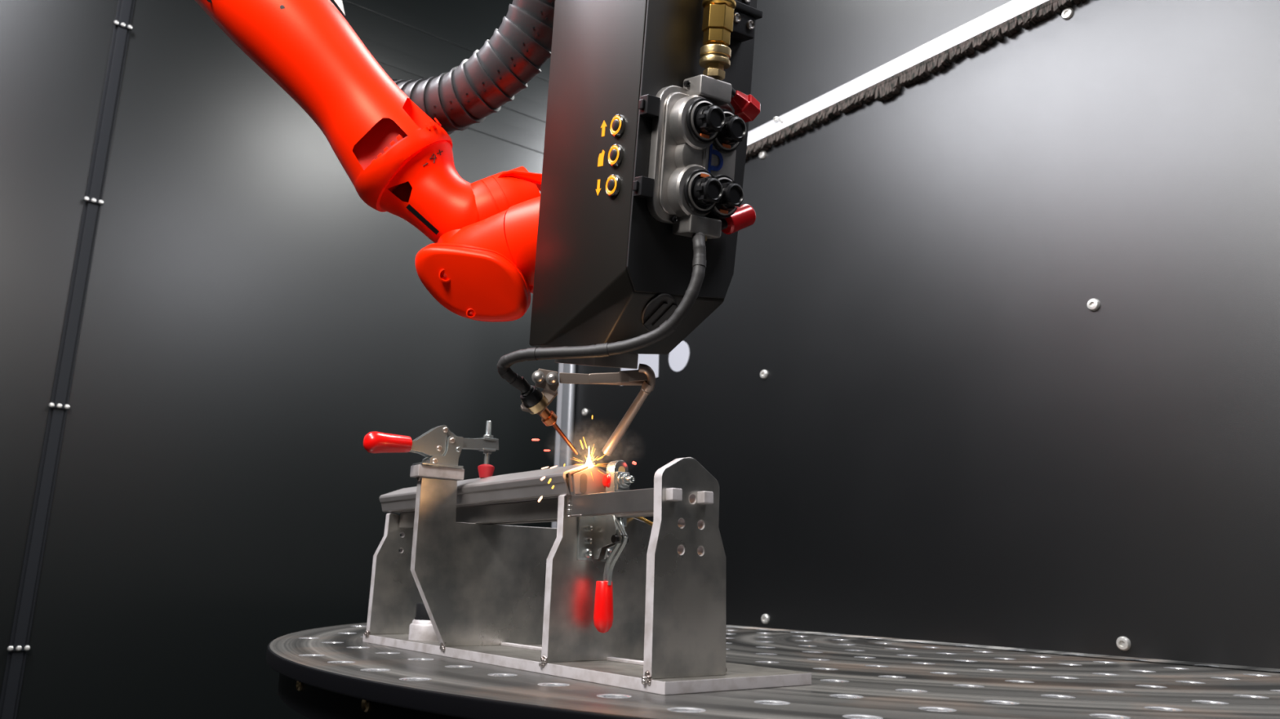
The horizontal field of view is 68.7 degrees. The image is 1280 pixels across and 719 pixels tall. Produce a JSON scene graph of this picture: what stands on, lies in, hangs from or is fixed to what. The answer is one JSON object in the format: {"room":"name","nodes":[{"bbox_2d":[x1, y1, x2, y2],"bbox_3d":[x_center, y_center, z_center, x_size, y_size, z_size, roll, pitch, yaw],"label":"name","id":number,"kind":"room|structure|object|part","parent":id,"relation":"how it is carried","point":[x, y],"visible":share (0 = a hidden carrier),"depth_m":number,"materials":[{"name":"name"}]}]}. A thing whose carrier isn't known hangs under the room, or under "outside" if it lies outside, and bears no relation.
{"room":"robotic welding cell","nodes":[
{"label":"robotic welding cell","id":0,"kind":"room"},
{"bbox_2d":[0,0,559,718],"bbox_3d":[-0.714,0.031,2.837,4.000,3.000,0.030,11,-16,-37],"label":"wall","id":1,"kind":"structure","parent":0,"point":[249,318],"depth_m":2.47,"materials":[{"name":"black metal"}]},
{"bbox_2d":[0,0,134,718],"bbox_3d":[-1.385,-0.112,2.296,0.043,3.000,0.022,11,-16,-37],"label":"trim","id":2,"kind":"structure","parent":1,"relation":"attached to","point":[18,647],"depth_m":2.26,"materials":[{"name":"black metal"}]},
{"bbox_2d":[343,0,550,81],"bbox_3d":[-0.262,-1.008,3.398,2.150,0.060,0.003,11,-16,-37],"label":"trim","id":3,"kind":"structure","parent":1,"relation":"attached to","point":[386,8],"depth_m":3.07,"materials":[{"name":"black"}]},
{"bbox_2d":[358,35,546,122],"bbox_3d":[-0.266,-0.853,3.362,2.150,0.060,0.003,11,-16,-37],"label":"trim","id":4,"kind":"structure","parent":1,"relation":"attached to","point":[381,53],"depth_m":3.02,"materials":[{"name":"black"}]},
{"bbox_2d":[468,117,544,153],"bbox_3d":[-0.269,-0.736,3.334,2.150,0.060,0.003,11,-16,-37],"label":"trim","id":5,"kind":"structure","parent":1,"relation":"attached to","point":[489,126],"depth_m":3.20,"materials":[{"name":"black metal"}]},
{"bbox_2d":[195,0,542,321],"bbox_3d":[-0.564,-0.591,1.262,1.018,1.088,0.262,2,-13,-3],"label":"robot arm","id":6,"kind":"object","parent":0,"point":[480,264],"visible":0.94,"depth_m":1.20,"materials":[{"name":"red metal"}]},
{"bbox_2d":[391,0,555,134],"bbox_3d":[-0.262,-0.442,1.324,0.480,0.244,0.108,-6,-15,28],"label":"hose","id":7,"kind":"object","parent":6,"relation":"attached to","point":[461,97],"visible":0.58,"depth_m":1.26,"materials":[{"name":"grey"}]},
{"bbox_2d":[520,0,757,414],"bbox_3d":[0.001,-0.243,1.083,0.207,0.617,0.296,11,-16,-37],"label":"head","id":8,"kind":"object","parent":6,"relation":"attached to","point":[606,270],"depth_m":1.03},
{"bbox_3d":[-0.112,0.046,1.050,0.043,0.034,0.011,7,-14,-24],"label":"folded plate","id":9,"kind":"part","parent":8,"relation":"part of","materials":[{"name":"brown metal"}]},
{"bbox_3d":[-0.105,0.024,1.058,0.027,0.026,0.008,2,-13,-2],"label":"screw plate","id":10,"kind":"part","parent":8,"relation":"part of","materials":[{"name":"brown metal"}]},
{"bbox_3d":[-0.069,0.022,1.066,0.044,0.013,0.011,1,-13,0],"label":"bracket arm","id":11,"kind":"part","parent":8,"relation":"part of","materials":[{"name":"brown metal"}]},
{"bbox_3d":[-0.057,0.036,1.060,0.153,0.060,0.031,4,-13,-10],"label":"nozzle bracket","id":12,"kind":"part","parent":8,"relation":"part of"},
{"bbox_2d":[601,364,655,456],"bbox_3d":[-0.013,0.059,1.081,0.024,0.100,0.080,11,-16,-37],"label":"gas nozzle","id":13,"kind":"object","parent":8,"relation":"attached to","point":[648,385],"visible":1,"depth_m":1.07,"materials":[{"name":"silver metal"}]},
{"bbox_3d":[-0.008,0.018,1.069,0.033,0.018,0.016,1,-13,1],"label":"bracket arm","id":14,"kind":"part","parent":8,"relation":"part of","materials":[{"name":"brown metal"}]},
{"bbox_3d":[0.061,-0.298,1.015,0.190,0.463,0.099,11,-16,-37],"label":"plate","id":15,"kind":"part","parent":8,"relation":"part of","materials":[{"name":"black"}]},
{"bbox_2d":[632,74,760,240],"bbox_3d":[0.068,-0.214,0.994,0.162,0.172,0.077,11,-16,-37],"label":"coupling","id":16,"kind":"object","parent":8,"relation":"attached to","point":[690,185],"visible":1,"depth_m":0.98,"materials":[{"name":"metal"}]},
{"bbox_2d":[497,231,706,391],"bbox_3d":[-0.041,-0.055,1.002,0.235,0.165,0.041,-4,-14,22],"label":"cable","id":17,"kind":"object","parent":16,"relation":"attached to","point":[669,326],"visible":1,"depth_m":0.97,"materials":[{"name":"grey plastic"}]},
{"bbox_2d":[520,376,577,454],"bbox_3d":[-0.104,0.064,1.058,0.025,0.077,0.099,-10,-17,41],"label":"torch","id":18,"kind":"object","parent":17,"relation":"attached to","point":[531,396],"visible":1,"depth_m":1.04,"materials":[{"name":"black metal"}]},
{"bbox_3d":[0.056,-0.214,1.007,0.117,0.147,0.041,11,-16,-37],"label":"coupling plate","id":19,"kind":"part","parent":16,"relation":"part of","materials":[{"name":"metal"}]},
{"bbox_3d":[0.070,-0.175,0.973,0.030,0.032,0.026,11,-16,-37],"label":"screw knob","id":20,"kind":"part","parent":16,"relation":"part of","materials":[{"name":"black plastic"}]},
{"bbox_3d":[0.073,-0.249,0.971,0.030,0.032,0.026,11,-16,-37],"label":"screw knob","id":21,"kind":"part","parent":16,"relation":"part of","materials":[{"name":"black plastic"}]},
{"bbox_2d":[699,0,736,80],"bbox_3d":[0.086,-0.403,0.995,0.036,0.208,0.075,4,-13,-10],"label":"brass fitting","id":22,"kind":"object","parent":16,"relation":"attached to","point":[717,15],"visible":0.98,"depth_m":0.98,"materials":[{"name":"brown metal"}]},
{"bbox_3d":[0.085,-0.212,1.000,0.049,0.041,0.013,11,-16,-37],"label":"name plate","id":23,"kind":"part","parent":16,"relation":"part of","materials":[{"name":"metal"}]},
{"bbox_3d":[0.087,-0.145,1.014,0.017,0.016,0.011,8,-15,-28],"label":"cap stem","id":24,"kind":"part","parent":16,"relation":"part of","materials":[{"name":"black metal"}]},
{"bbox_3d":[0.095,-0.174,0.995,0.030,0.032,0.026,11,-16,-37],"label":"screw knob","id":25,"kind":"part","parent":16,"relation":"part of","materials":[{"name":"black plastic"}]},
{"bbox_3d":[0.097,-0.243,0.993,0.030,0.032,0.026,11,-16,-37],"label":"screw knob","id":26,"kind":"part","parent":16,"relation":"part of","materials":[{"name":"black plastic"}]},
{"bbox_3d":[0.096,-0.290,1.013,0.015,0.014,0.011,11,-16,-37],"label":"cap stem","id":27,"kind":"part","parent":16,"relation":"part of","materials":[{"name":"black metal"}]},
{"bbox_2d":[730,0,762,41],"bbox_3d":[0.109,-0.395,1.035,0.052,0.082,0.032,11,-16,-37],"label":"clamp","id":28,"kind":"object","parent":8,"relation":"attached to","point":[745,15],"visible":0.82,"depth_m":1.03,"materials":[{"name":"black metal"}]},
{"bbox_2d":[734,0,762,20],"bbox_3d":[0.110,-0.384,1.032,0.050,0.017,0.024,11,-16,-37],"label":"shelf","id":29,"kind":"object","parent":28,"relation":"attached to","point":[743,10],"depth_m":1.03,"materials":[{"name":"black metal"}]},
{"bbox_2d":[571,0,1279,669],"bbox_3d":[0.792,-0.621,1.653,0.046,2.194,3.135,11,-16,-37],"label":"wall","id":30,"kind":"structure","parent":0,"point":[989,356],"depth_m":1.66,"materials":[{"name":"grey metal"}]},
{"bbox_2d":[551,363,563,528],"bbox_3d":[-0.228,0.174,2.783,0.035,1.109,0.025,11,-16,-37],"label":"trim","id":31,"kind":"structure","parent":30,"relation":"attached to","point":[561,365],"depth_m":2.77,"materials":[{"name":"grey metal"}]},
{"bbox_2d":[556,363,575,524],"bbox_3d":[-0.210,0.160,2.724,0.022,1.109,0.047,11,-16,-37],"label":"trim","id":32,"kind":"structure","parent":30,"relation":"attached to","point":[568,389],"depth_m":2.71,"materials":[{"name":"silver metal"}]},
{"bbox_2d":[620,354,658,386],"bbox_3d":[-0.002,0.017,2.503,0.002,0.086,0.163,11,-16,-37],"label":"wall label","id":33,"kind":"object","parent":30,"relation":"attached to","point":[651,360],"visible":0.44,"depth_m":2.47,"materials":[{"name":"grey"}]},
{"bbox_2d":[668,341,689,371],"bbox_3d":[0.099,-0.009,2.377,0.002,0.080,0.080,11,-16,-37],"label":"disc","id":34,"kind":"object","parent":30,"relation":"attached to","point":[678,357],"visible":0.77,"depth_m":2.37,"materials":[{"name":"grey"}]},
{"bbox_2d":[747,0,1026,137],"bbox_3d":[0.784,-0.685,1.660,0.021,0.017,3.135,11,-16,-37],"label":"trim","id":35,"kind":"structure","parent":30,"relation":"attached to","point":[1009,5],"depth_m":1.96,"materials":[{"name":"grey metal"}]},
{"bbox_2d":[745,0,1086,159],"bbox_3d":[0.779,-0.653,1.645,0.037,0.081,3.141,11,-16,-37],"label":"light strip","id":36,"kind":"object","parent":30,"relation":"attached to","point":[886,83],"depth_m":1.91,"materials":[{"name":"metal"}]},
{"bbox_3d":[0.327,1.219,1.146,4.000,0.030,3.530,11,-16,-37],"label":"floor","id":37,"kind":"structure","parent":0,"visible":0},
{"bbox_2d":[266,622,1279,718],"bbox_3d":[0.540,0.904,1.600,2.284,0.800,2.284,-1,-13,11],"label":"table","id":38,"kind":"object","parent":37,"relation":"on","point":[327,673],"visible":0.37,"depth_m":0.99,"materials":[{"name":"metal"}]},
{"bbox_2d":[362,457,811,695],"bbox_3d":[-0.140,0.260,1.201,0.259,0.240,0.714,11,-16,-37],"label":"welding fixture","id":39,"kind":"object","parent":38,"relation":"on","point":[493,593],"visible":0.98,"depth_m":1.08,"materials":[{"name":"metal"}]},
{"bbox_3d":[-0.333,0.337,1.472,0.181,0.180,0.013,11,-16,-37],"label":"upright plate","id":40,"kind":"part","parent":39,"relation":"part of","materials":[{"name":"metal"}]},
{"bbox_2d":[408,603,438,640],"bbox_3d":[-0.299,0.371,1.326,0.052,0.050,0.052,11,-16,-37],"label":"bolt","id":41,"kind":"object","parent":39,"relation":"attached to","point":[421,628],"visible":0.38,"depth_m":1.30,"materials":[{"name":"metal"}]},
{"bbox_3d":[-0.298,0.357,1.329,0.040,0.022,0.040,11,-16,-37],"label":"knob","id":42,"kind":"part","parent":41,"relation":"part of","materials":[{"name":"black metal"}]},
{"bbox_2d":[363,420,498,478],"bbox_3d":[-0.273,0.111,1.241,0.190,0.079,0.032,11,-16,-37],"label":"clamp","id":43,"kind":"object","parent":39,"relation":"attached to","point":[445,448],"visible":0.99,"depth_m":1.24,"materials":[{"name":"metal"}]},
{"bbox_3d":[-0.285,0.107,1.239,0.054,0.043,0.003,11,-16,-37],"label":"lever plate","id":44,"kind":"part","parent":43,"relation":"part of","materials":[{"name":"metal"}]},
{"bbox_3d":[-0.277,0.105,1.230,0.054,0.043,0.003,11,-16,-37],"label":"lever plate","id":45,"kind":"part","parent":43,"relation":"part of","materials":[{"name":"metal"}]},
{"bbox_3d":[-0.268,0.125,1.254,0.047,0.044,0.004,11,-16,-37],"label":"bracket plate","id":46,"kind":"part","parent":43,"relation":"part of","materials":[{"name":"metal"}]},
{"bbox_3d":[-0.256,0.122,1.239,0.047,0.044,0.004,11,-16,-37],"label":"bracket plate","id":47,"kind":"part","parent":43,"relation":"part of","materials":[{"name":"metal"}]},
{"bbox_3d":[-0.254,0.101,1.256,0.020,0.020,0.003,11,-16,-37],"label":"link plate","id":48,"kind":"part","parent":43,"relation":"part of","materials":[{"name":"metal"}]},
{"bbox_3d":[-0.221,0.114,1.276,0.066,0.019,0.003,11,-16,-37],"label":"clamp arm","id":49,"kind":"part","parent":43,"relation":"part of","materials":[{"name":"metal"}]},
{"bbox_2d":[477,448,496,452],"bbox_3d":[-0.210,0.125,1.288,0.019,0.002,0.017,11,-16,-37],"label":"washer","id":50,"kind":"object","parent":43,"relation":"in","point":[484,450],"depth_m":1.28,"materials":[{"name":"metal"}]},
{"bbox_2d":[481,437,496,440],"bbox_3d":[-0.210,0.110,1.291,0.019,0.002,0.017,11,-16,-37],"label":"washer","id":51,"kind":"object","parent":43,"relation":"in","point":[482,438],"depth_m":1.28,"materials":[{"name":"metal"}]},
{"bbox_3d":[-0.201,0.276,1.267,0.227,0.213,0.013,11,-16,-37],"label":"clamp plate","id":52,"kind":"part","parent":39,"relation":"part of","materials":[{"name":"metal"}]},
{"bbox_2d":[379,462,606,513],"bbox_3d":[-0.215,0.181,1.282,0.076,0.040,0.529,11,-16,-37],"label":"metal workpiece","id":53,"kind":"object","parent":39,"relation":"on","point":[523,486],"visible":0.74,"depth_m":1.15,"materials":[{"name":"grey metal"}]},
{"bbox_2d":[571,446,608,479],"bbox_3d":[-0.058,0.120,1.082,0.046,0.044,0.022,2,-13,-1],"label":"welding sparks","id":54,"kind":"object","parent":53,"relation":"on","point":[588,463],"visible":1,"depth_m":1.08,"materials":[{"name":"beige"}]},
{"bbox_3d":[-0.119,0.376,1.193,0.199,0.012,0.714,11,-16,-37],"label":"plate","id":55,"kind":"part","parent":39,"relation":"part of","materials":[{"name":"metal"}]},
{"bbox_3d":[-0.031,0.255,1.095,0.181,0.184,0.013,11,-16,-37],"label":"upright plate","id":56,"kind":"part","parent":39,"relation":"part of","materials":[{"name":"metal"}]},
{"bbox_2d":[576,460,635,633],"bbox_3d":[-0.034,0.209,1.056,0.050,0.192,0.059,11,-16,-37],"label":"clamp","id":57,"kind":"object","parent":39,"relation":"attached to","point":[600,536],"visible":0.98,"depth_m":1.06,"materials":[{"name":"metal"}]},
{"bbox_3d":[-0.040,0.200,1.059,0.002,0.050,0.045,11,-16,-37],"label":"bracket plate","id":58,"kind":"part","parent":57,"relation":"part of","materials":[{"name":"metal"}]},
{"bbox_3d":[-0.032,0.202,1.065,0.002,0.050,0.045,11,-16,-37],"label":"bracket plate","id":59,"kind":"part","parent":57,"relation":"part of","materials":[{"name":"metal"}]},
{"bbox_3d":[-0.027,0.153,1.073,0.020,0.075,0.017,11,-16,-37],"label":"clamp arm","id":60,"kind":"part","parent":57,"relation":"part of","materials":[{"name":"metal"}]},
{"bbox_3d":[-0.027,0.191,1.047,0.002,0.029,0.022,11,-16,-37],"label":"link plate","id":61,"kind":"part","parent":57,"relation":"part of","materials":[{"name":"metal"}]},
{"bbox_3d":[-0.024,0.191,1.050,0.002,0.029,0.022,11,-16,-37],"label":"link plate","id":62,"kind":"part","parent":57,"relation":"part of","materials":[{"name":"metal"}]},
{"bbox_3d":[-0.021,0.192,1.052,0.002,0.029,0.022,11,-16,-37],"label":"link plate","id":63,"kind":"part","parent":57,"relation":"part of","materials":[{"name":"metal"}]},
{"bbox_3d":[-0.020,0.139,1.067,0.019,0.023,0.005,11,-16,-37],"label":"bolt plate","id":64,"kind":"part","parent":57,"relation":"part of","materials":[{"name":"metal"}]},
{"bbox_2d":[617,472,630,488],"bbox_3d":[-0.017,0.137,1.065,0.018,0.018,0.002,11,-16,-37],"label":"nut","id":65,"kind":"object","parent":57,"relation":"in","point":[624,482],"depth_m":1.06,"materials":[{"name":"metal"}]},
{"bbox_3d":[0.014,0.192,1.095,0.004,0.025,0.058,11,-16,-37],"label":"guide rod","id":66,"kind":"part","parent":39,"relation":"part of","materials":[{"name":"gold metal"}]},
{"bbox_3d":[0.047,0.204,0.934,0.096,0.213,0.013,11,-16,-37],"label":"upright plate","id":67,"kind":"part","parent":39,"relation":"part of","materials":[{"name":"metal"}]}
]}

